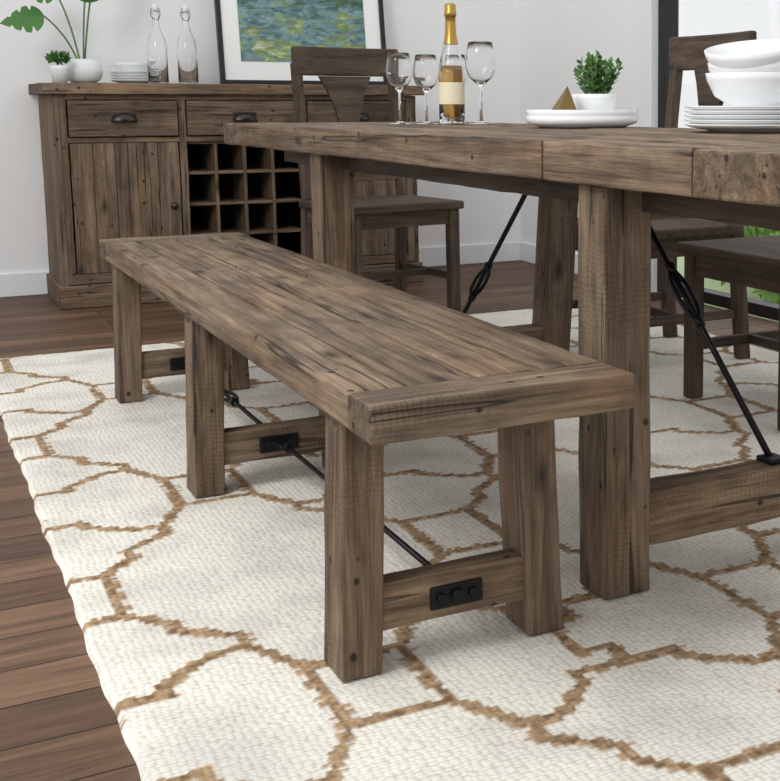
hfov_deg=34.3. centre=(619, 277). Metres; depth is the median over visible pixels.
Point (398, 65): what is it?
wine glass
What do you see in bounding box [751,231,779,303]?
shrub
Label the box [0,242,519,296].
baseboard
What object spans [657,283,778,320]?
sill
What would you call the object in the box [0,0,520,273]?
wall
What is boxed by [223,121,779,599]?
dining table
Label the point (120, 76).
plate stack
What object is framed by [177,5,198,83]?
bottle
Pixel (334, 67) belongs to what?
dining chair
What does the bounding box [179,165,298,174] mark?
shelf
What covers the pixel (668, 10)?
door frame
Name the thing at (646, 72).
trim
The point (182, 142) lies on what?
shelf
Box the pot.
[571,94,616,109]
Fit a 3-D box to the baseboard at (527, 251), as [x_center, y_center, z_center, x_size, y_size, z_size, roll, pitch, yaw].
[-0.220,-0.069,6.109,0.014,0.100,1.230,-5,9,-30]
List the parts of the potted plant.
pot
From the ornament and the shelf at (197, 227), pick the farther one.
the shelf at (197, 227)
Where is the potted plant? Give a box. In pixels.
[44,50,70,82]
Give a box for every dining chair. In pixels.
[290,46,463,311]
[572,30,756,358]
[677,235,779,430]
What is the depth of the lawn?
8.13 m
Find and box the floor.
[0,260,778,780]
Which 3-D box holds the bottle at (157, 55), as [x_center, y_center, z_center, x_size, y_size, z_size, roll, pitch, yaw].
[-1.969,-0.993,5.212,0.082,0.334,0.082,-5,9,-30]
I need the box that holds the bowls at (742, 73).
[704,39,779,105]
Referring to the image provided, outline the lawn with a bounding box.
[677,257,779,321]
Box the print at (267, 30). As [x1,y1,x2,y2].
[237,0,365,61]
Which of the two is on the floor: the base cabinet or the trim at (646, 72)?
the base cabinet
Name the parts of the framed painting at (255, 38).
frame, frame, frame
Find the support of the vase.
on the base cabinet
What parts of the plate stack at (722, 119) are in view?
plate, plate, plate, plate, plate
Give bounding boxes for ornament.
[552,86,576,109]
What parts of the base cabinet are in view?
drawer, pull plate, drawer trim, cup pull, rail, knob, drawer trim, panel, panel, rail, drawer, rail, pull plate, cup pull, drawer, cup pull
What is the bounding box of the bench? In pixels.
[99,232,633,681]
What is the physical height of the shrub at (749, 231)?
0.668 m
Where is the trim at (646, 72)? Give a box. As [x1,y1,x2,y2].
[638,0,654,291]
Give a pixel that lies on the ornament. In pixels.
(565, 102)
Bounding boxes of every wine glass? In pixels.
[386,52,411,123]
[413,54,438,123]
[461,54,466,123]
[465,41,495,123]
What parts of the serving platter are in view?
platter, platter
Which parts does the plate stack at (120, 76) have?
plate, plate, plate, plate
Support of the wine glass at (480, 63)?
on the dining table
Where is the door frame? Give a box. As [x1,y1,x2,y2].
[657,0,678,289]
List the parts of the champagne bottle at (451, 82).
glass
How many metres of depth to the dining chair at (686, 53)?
4.00 m
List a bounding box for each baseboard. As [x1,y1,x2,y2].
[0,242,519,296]
[520,242,577,273]
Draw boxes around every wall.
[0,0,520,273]
[518,0,657,291]
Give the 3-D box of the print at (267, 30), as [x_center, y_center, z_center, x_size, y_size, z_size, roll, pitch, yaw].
[-1.498,-1.227,5.787,0.600,0.420,0.004,-5,2,-30]
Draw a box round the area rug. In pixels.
[0,308,779,780]
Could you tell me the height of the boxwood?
0.179 m
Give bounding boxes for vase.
[0,0,102,82]
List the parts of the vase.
stem, stem, stem, stem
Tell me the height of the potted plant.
0.134 m
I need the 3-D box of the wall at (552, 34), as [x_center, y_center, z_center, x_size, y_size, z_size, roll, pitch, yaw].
[1.540,-0.964,3.113,0.100,2.710,8.150,-5,9,-30]
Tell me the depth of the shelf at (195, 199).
5.46 m
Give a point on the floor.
(58, 722)
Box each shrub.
[721,226,779,302]
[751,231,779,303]
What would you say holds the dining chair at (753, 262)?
on the area rug
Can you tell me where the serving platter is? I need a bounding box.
[526,109,637,127]
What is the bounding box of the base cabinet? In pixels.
[28,82,423,309]
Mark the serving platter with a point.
(542, 118)
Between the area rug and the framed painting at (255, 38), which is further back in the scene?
the framed painting at (255, 38)
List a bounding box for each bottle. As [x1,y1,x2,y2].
[147,4,168,82]
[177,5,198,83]
[438,3,464,123]
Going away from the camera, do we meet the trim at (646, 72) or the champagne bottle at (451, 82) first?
the champagne bottle at (451, 82)
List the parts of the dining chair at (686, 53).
seat, leg, crest rail, leg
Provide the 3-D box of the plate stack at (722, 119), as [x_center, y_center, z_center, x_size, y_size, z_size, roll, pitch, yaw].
[0.281,-0.344,2.660,0.284,0.056,0.284,-5,9,-30]
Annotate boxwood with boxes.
[571,50,622,109]
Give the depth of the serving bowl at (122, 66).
5.26 m
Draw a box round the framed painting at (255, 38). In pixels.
[214,0,387,84]
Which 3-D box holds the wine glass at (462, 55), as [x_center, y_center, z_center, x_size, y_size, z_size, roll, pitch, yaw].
[-0.516,-0.590,3.839,0.079,0.213,0.079,-2,8,-13]
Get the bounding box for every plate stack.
[110,71,148,82]
[684,106,779,132]
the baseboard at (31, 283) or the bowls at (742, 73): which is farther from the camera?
the baseboard at (31, 283)
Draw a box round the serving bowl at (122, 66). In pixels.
[113,62,147,70]
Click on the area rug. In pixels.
(201, 620)
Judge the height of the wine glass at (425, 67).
0.208 m
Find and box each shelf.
[178,141,223,143]
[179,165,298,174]
[181,193,300,205]
[182,221,300,234]
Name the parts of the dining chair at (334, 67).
leg, crest rail, leg, rail, seat, leg, leg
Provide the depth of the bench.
1.90 m
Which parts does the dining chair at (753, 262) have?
leg, seat, leg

